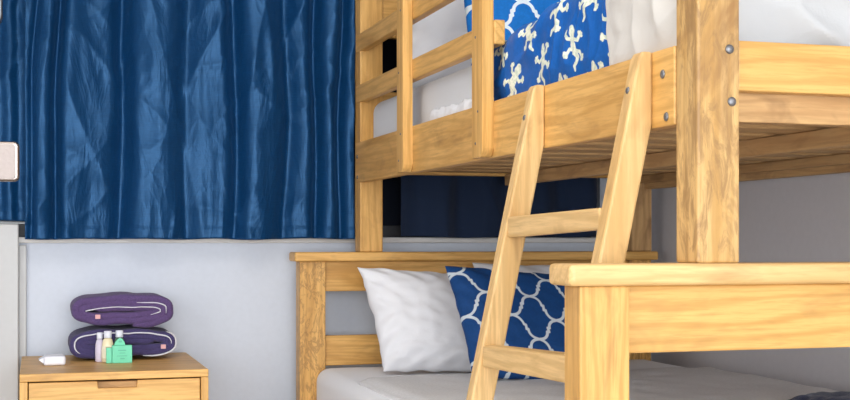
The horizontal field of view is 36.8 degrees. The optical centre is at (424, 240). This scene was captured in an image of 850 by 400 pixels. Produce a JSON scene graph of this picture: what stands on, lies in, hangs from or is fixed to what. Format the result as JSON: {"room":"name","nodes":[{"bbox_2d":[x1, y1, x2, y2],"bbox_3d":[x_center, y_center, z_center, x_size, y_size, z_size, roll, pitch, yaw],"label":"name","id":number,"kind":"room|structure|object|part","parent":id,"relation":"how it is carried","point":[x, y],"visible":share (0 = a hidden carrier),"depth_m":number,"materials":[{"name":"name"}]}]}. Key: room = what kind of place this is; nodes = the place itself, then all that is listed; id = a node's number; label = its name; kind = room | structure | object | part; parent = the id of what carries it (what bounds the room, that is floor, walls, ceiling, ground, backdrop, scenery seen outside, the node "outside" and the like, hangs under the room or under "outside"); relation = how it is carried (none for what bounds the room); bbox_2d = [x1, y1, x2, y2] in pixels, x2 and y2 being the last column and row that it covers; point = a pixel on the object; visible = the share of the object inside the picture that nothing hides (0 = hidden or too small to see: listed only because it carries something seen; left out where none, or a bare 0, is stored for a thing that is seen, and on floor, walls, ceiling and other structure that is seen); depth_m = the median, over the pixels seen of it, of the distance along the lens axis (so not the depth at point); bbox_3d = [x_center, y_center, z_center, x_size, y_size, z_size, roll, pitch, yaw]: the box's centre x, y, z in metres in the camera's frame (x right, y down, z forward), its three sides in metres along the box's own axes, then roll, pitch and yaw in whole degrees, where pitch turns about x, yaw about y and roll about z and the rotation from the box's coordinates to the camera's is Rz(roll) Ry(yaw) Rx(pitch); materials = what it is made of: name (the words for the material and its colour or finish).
{"room":"bedroom","nodes":[
{"label":"bedroom","id":0,"kind":"room"},
{"bbox_2d":[19,178,606,399],"bbox_3d":[-1.052,-0.350,3.945,4.080,2.600,0.160,0,0,-17],"label":"wall","id":1,"kind":"structure","parent":0,"point":[234,304],"depth_m":3.99,"materials":[{"name":"paint"}]},
{"bbox_2d":[0,224,18,399],"bbox_3d":[-1.372,0.450,3.738,0.348,1.000,0.050,0,0,-17],"label":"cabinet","id":2,"kind":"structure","parent":1,"relation":"attached to","point":[9,233],"depth_m":3.76,"materials":[{"name":"beige paint"}]},
{"bbox_2d":[19,245,26,382],"bbox_3d":[-1.199,0.481,3.806,0.022,0.938,0.020,0,0,-17],"label":"trim","id":3,"kind":"structure","parent":1,"relation":"attached to","point":[22,248],"depth_m":3.80,"materials":[{"name":"beige paint"}]},
{"bbox_2d":[0,39,595,242],"bbox_3d":[-0.656,-0.672,4.035,2.650,1.356,0.138,0,0,-17],"label":"window","id":4,"kind":"structure","parent":1,"relation":"in","point":[391,186],"depth_m":4.20,"materials":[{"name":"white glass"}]},
{"bbox_2d":[24,0,355,239],"bbox_3d":[-0.703,-0.682,3.897,0.993,1.357,0.094,0,0,-17],"label":"curtain","id":5,"kind":"object","parent":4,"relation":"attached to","point":[145,119],"visible":1,"depth_m":3.89,"materials":[{"name":"blue fabric"}]},
{"bbox_3d":[-0.669,-0.681,4.077,2.590,1.338,0.050,0,0,-17],"label":"frame","id":6,"kind":"part","parent":4,"relation":"part of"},
{"bbox_3d":[-0.649,-0.003,4.011,2.650,0.018,0.088,0,0,-17],"label":"sill","id":7,"kind":"part","parent":4,"relation":"part of","materials":[{"name":"paint"}]},
{"bbox_3d":[-0.641,-1.385,3.933,2.700,0.022,0.101,0,0,-17],"label":"curtain rod","id":8,"kind":"object","parent":1,"relation":"attached to","visible":0},
{"bbox_2d":[0,0,24,220],"bbox_3d":[-1.505,-0.709,3.671,0.820,1.302,0.037,0,0,-17],"label":"curtain","id":9,"kind":"object","parent":8,"relation":"hanging from","point":[12,26],"visible":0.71,"depth_m":3.76,"materials":[{"name":"blue fabric"}]},
{"bbox_2d":[401,175,596,237],"bbox_3d":[0.250,-0.685,4.185,0.695,1.350,0.053,0,0,-17],"label":"curtain","id":10,"kind":"object","parent":8,"relation":"hanging from","point":[431,205],"visible":0.19,"depth_m":4.16,"materials":[{"name":"blue fabric"}]},
{"bbox_2d":[651,172,849,391],"bbox_3d":[2.218,-0.350,-0.058,0.150,2.600,9.400,0,0,-17],"label":"wall","id":11,"kind":"structure","parent":0,"point":[803,218],"depth_m":3.62,"materials":[{"name":"grey paint"}]},
{"bbox_3d":[0.266,1.000,-0.651,3.930,0.100,9.400,0,0,-17],"label":"floor","id":12,"kind":"structure","parent":0,"visible":0},
{"bbox_2d":[0,0,19,181],"bbox_3d":[-1.090,-0.030,2.836,0.363,1.960,0.260,0,0,-17],"label":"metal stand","id":13,"kind":"object","parent":12,"relation":"on","point":[9,151],"visible":1,"depth_m":2.84,"materials":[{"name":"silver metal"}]},
{"bbox_2d":[19,352,207,399],"bbox_3d":[-0.884,0.645,3.587,0.480,0.609,0.538,0,0,-17],"label":"nightstand","id":14,"kind":"object","parent":12,"relation":"on","point":[169,376],"visible":1,"depth_m":3.36,"materials":[{"name":"brown wood"}]},
{"bbox_3d":[-1.104,0.616,3.520,0.020,0.508,0.538,0,0,-17],"label":"panel","id":15,"kind":"part","parent":14,"relation":"part of","materials":[{"name":"brown wood"}]},
{"bbox_2d":[39,354,65,365],"bbox_3d":[-1.029,0.328,3.523,0.071,0.026,0.080,0,0,-17],"label":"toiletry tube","id":16,"kind":"object","parent":14,"relation":"on","point":[47,359],"visible":1,"depth_m":3.49,"materials":[{"name":"white plastic"}]},
{"bbox_2d":[95,332,102,361],"bbox_3d":[-0.916,0.299,3.597,0.026,0.083,0.018,0,0,-17],"label":"toiletry bottle","id":17,"kind":"object","parent":14,"relation":"on","point":[98,345],"visible":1,"depth_m":3.59,"materials":[{"name":"white plastic"}]},
{"bbox_2d":[101,331,113,362],"bbox_3d":[-0.891,0.296,3.586,0.035,0.088,0.025,0,0,-17],"label":"toiletry bottle","id":18,"kind":"object","parent":14,"relation":"on","point":[107,341],"visible":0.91,"depth_m":3.58,"materials":[{"name":"beige plastic"}]},
{"bbox_2d":[106,347,111,362],"bbox_3d":[-0.882,0.319,3.562,0.015,0.043,0.018,0,0,-17],"label":"carton","id":19,"kind":"object","parent":14,"relation":"on","point":[108,349],"visible":1,"depth_m":3.55,"materials":[{"name":"green cardboard"}]},
{"bbox_3d":[-0.809,0.480,3.342,0.435,0.230,0.018,0,0,-17],"label":"drawer","id":20,"kind":"part","parent":14,"relation":"part of","materials":[{"name":"brown wood"}]},
{"bbox_2d":[114,330,123,343],"bbox_3d":[-0.864,0.296,3.608,0.033,0.088,0.023,0,0,-17],"label":"toiletry bottle","id":21,"kind":"object","parent":14,"relation":"on","point":[118,333],"visible":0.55,"depth_m":3.60,"materials":[{"name":"white plastic"}]},
{"bbox_2d":[112,338,131,362],"bbox_3d":[-0.848,0.306,3.575,0.054,0.070,0.026,0,0,-17],"label":"carton","id":22,"kind":"object","parent":14,"relation":"on","point":[121,353],"visible":1,"depth_m":3.56,"materials":[{"name":"green cardboard"}]},
{"bbox_2d":[68,324,176,358],"bbox_3d":[-0.889,0.293,3.741,0.302,0.087,0.219,0,0,-17],"label":"towel","id":23,"kind":"object","parent":14,"relation":"on","point":[152,341],"visible":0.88,"depth_m":3.66,"materials":[{"name":"purple fabric"}]},
{"bbox_2d":[70,292,172,327],"bbox_3d":[-0.890,0.200,3.741,0.285,0.099,0.218,0,0,-17],"label":"towel","id":24,"kind":"object","parent":23,"relation":"on","point":[143,310],"visible":1,"depth_m":3.65,"materials":[{"name":"purple fabric"}]},
{"bbox_3d":[-0.664,0.616,3.654,0.020,0.508,0.538,0,0,-17],"label":"panel","id":25,"kind":"part","parent":14,"relation":"part of","materials":[{"name":"brown wood"}]},
{"bbox_2d":[289,0,849,399],"bbox_3d":[0.485,-0.025,3.090,1.236,1.950,2.192,0,0,-17],"label":"bunk bed","id":26,"kind":"object","parent":12,"relation":"on","point":[711,112],"visible":0.95,"depth_m":2.13,"materials":[{"name":"brown wood"}]},
{"bbox_3d":[-0.352,0.506,3.933,0.081,0.888,0.060,0,0,-17],"label":"bed post","id":27,"kind":"part","parent":26,"relation":"part of","materials":[{"name":"brown wood"}]},
{"bbox_3d":[0.176,0.338,4.093,1.023,0.092,0.030,0,0,-17],"label":"headboard rail","id":28,"kind":"part","parent":26,"relation":"part of","materials":[{"name":"brown wood"}]},
{"bbox_3d":[-0.176,-0.373,3.995,0.073,0.814,0.068,0,0,-17],"label":"bed post","id":29,"kind":"part","parent":26,"relation":"part of","materials":[{"name":"brown wood"}]},
{"bbox_3d":[-0.055,-0.511,3.416,0.028,0.657,0.061,0,0,-17],"label":"guard post","id":30,"kind":"part","parent":26,"relation":"part of","materials":[{"name":"brown wood"}]},
{"bbox_3d":[-0.021,-0.615,3.398,0.026,0.054,1.270,0,0,-17],"label":"guard rail","id":31,"kind":"part","parent":26,"relation":"part of","materials":[{"name":"brown wood"}]},
{"bbox_2d":[374,66,471,137],"bbox_3d":[0.555,-0.332,3.121,0.923,0.204,2.026,0,0,-17],"label":"mattress","id":32,"kind":"object","parent":26,"relation":"on","point":[452,93],"visible":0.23,"depth_m":3.33,"materials":[{"name":"white fabric"}]},
{"bbox_2d":[413,0,470,87],"bbox_3d":[0.172,-0.605,3.815,0.520,0.330,0.224,0,0,-11],"label":"pillow","id":33,"kind":"object","parent":32,"relation":"on","point":[448,23],"visible":0.15,"depth_m":3.72,"materials":[{"name":"white fabric"}]},
{"bbox_2d":[464,0,560,65],"bbox_3d":[0.312,-0.615,3.428,0.448,0.383,0.227,0,0,-17],"label":"cushion","id":34,"kind":"object","parent":32,"relation":"on","point":[515,13],"visible":0.11,"depth_m":3.34,"materials":[{"name":"blue fabric"}]},
{"bbox_2d":[494,0,608,100],"bbox_3d":[0.426,-0.368,2.606,0.390,0.266,0.781,0,0,-17],"label":"pillow","id":35,"kind":"object","parent":32,"relation":"on","point":[568,39],"visible":0.41,"depth_m":2.52,"materials":[{"name":"blue fabric"}]},
{"bbox_2d":[606,0,676,65],"bbox_3d":[0.535,-0.384,2.199,0.400,0.295,0.293,0,0,-17],"label":"sheet","id":36,"kind":"object","parent":32,"relation":"on","point":[633,27],"visible":0.48,"depth_m":2.14,"materials":[{"name":"grey fabric"}]},
{"bbox_2d":[739,0,849,45],"bbox_3d":[0.826,-0.411,2.233,0.881,0.243,0.266,0,0,-17],"label":"duvet","id":37,"kind":"object","parent":32,"relation":"on","point":[818,22],"visible":0.45,"depth_m":2.05,"materials":[{"name":"grey fabric"}]},
{"bbox_3d":[-0.021,-0.457,3.398,0.026,0.054,1.270,0,0,-17],"label":"guard rail","id":38,"kind":"part","parent":26,"relation":"part of","materials":[{"name":"brown wood"}]},
{"bbox_3d":[0.176,0.109,4.093,1.023,0.092,0.030,0,0,-17],"label":"headboard rail","id":39,"kind":"part","parent":26,"relation":"part of","materials":[{"name":"brown wood"}]},
{"bbox_3d":[0.127,-0.511,2.819,0.028,0.657,0.070,0,0,-17],"label":"guard post","id":40,"kind":"part","parent":26,"relation":"part of","materials":[{"name":"brown wood"}]},
{"bbox_2d":[317,359,680,399],"bbox_3d":[0.497,0.484,3.098,1.128,0.196,2.040,0,0,-17],"label":"mattress","id":41,"kind":"object","parent":26,"relation":"on","point":[332,383],"visible":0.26,"depth_m":3.73,"materials":[{"name":"white fabric"}]},
{"bbox_2d":[357,267,471,371],"bbox_3d":[0.064,0.238,3.780,0.505,0.321,0.204,0,0,-17],"label":"pillow","id":42,"kind":"object","parent":41,"relation":"on","point":[418,326],"visible":0.6,"depth_m":3.70,"materials":[{"name":"white fabric"}]},
{"bbox_2d":[473,263,549,273],"bbox_3d":[0.398,0.234,4.024,0.504,0.333,0.168,0,0,-17],"label":"pillow","id":43,"kind":"object","parent":41,"relation":"on","point":[544,269],"visible":0.02,"depth_m":4.00,"materials":[{"name":"white fabric"}]},
{"bbox_2d":[359,367,837,399],"bbox_3d":[0.559,0.383,2.928,1.100,0.032,1.478,0,0,-17],"label":"coverlet","id":44,"kind":"object","parent":41,"relation":"on","point":[664,383],"visible":0.73,"depth_m":3.26,"materials":[{"name":"white fabric"}]},
{"bbox_2d":[445,266,564,378],"bbox_3d":[0.302,0.233,3.541,0.454,0.326,0.250,0,0,-17],"label":"cushion","id":45,"kind":"object","parent":44,"relation":"on","point":[537,316],"visible":0.43,"depth_m":3.49,"materials":[{"name":"blue fabric"}]},
{"bbox_2d":[789,391,849,399],"bbox_3d":[1.053,0.357,2.667,0.292,0.043,0.664,0,0,-17],"label":"throw","id":46,"kind":"object","parent":44,"relation":"on","point":[840,395],"visible":1,"depth_m":2.88,"materials":[{"name":"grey fabric"}]},
{"bbox_3d":[0.271,-0.257,4.117,0.851,0.097,0.030,0,0,-17],"label":"rail","id":47,"kind":"part","parent":26,"relation":"part of","materials":[{"name":"brown wood"}]},
{"bbox_3d":[0.099,-0.244,3.005,0.027,0.124,2.092,0,0,-17],"label":"rail","id":48,"kind":"part","parent":26,"relation":"part of","materials":[{"name":"brown wood"}]},
{"bbox_3d":[0.259,0.508,1.923,0.081,0.884,0.060,0,0,-17],"label":"bed post","id":49,"kind":"part","parent":26,"relation":"part of","materials":[{"name":"brown wood"}]},
{"bbox_3d":[0.704,0.506,4.253,0.081,0.888,0.060,0,0,-17],"label":"bed post","id":50,"kind":"part","parent":26,"relation":"part of","materials":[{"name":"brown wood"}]},
{"bbox_3d":[0.710,-0.373,4.264,0.073,0.814,0.068,0,0,-17],"label":"bed post","id":51,"kind":"part","parent":26,"relation":"part of","materials":[{"name":"brown wood"}]},
{"bbox_3d":[0.437,-0.483,1.978,0.073,1.034,0.069,0,0,-17],"label":"bed post","id":52,"kind":"part","parent":26,"relation":"part of","materials":[{"name":"brown wood"}]},
{"bbox_3d":[0.787,0.118,2.081,1.023,0.102,0.030,0,0,-17],"label":"footboard rail","id":53,"kind":"part","parent":26,"relation":"part of","materials":[{"name":"brown wood"}]},
{"bbox_3d":[1.036,-0.239,3.262,0.026,0.134,2.038,0,0,-17],"label":"rail","id":54,"kind":"part","parent":26,"relation":"part of","materials":[{"name":"brown wood"}]},
{"bbox_3d":[0.875,-0.224,2.129,0.851,0.076,0.030,0,0,-17],"label":"rail","id":55,"kind":"part","parent":26,"relation":"part of","materials":[{"name":"brown wood"}]},
{"bbox_3d":[0.884,-0.270,2.099,0.851,0.078,0.028,0,0,-17],"label":"rail","id":56,"kind":"part","parent":26,"relation":"part of","materials":[{"name":"brown wood"}]}
]}

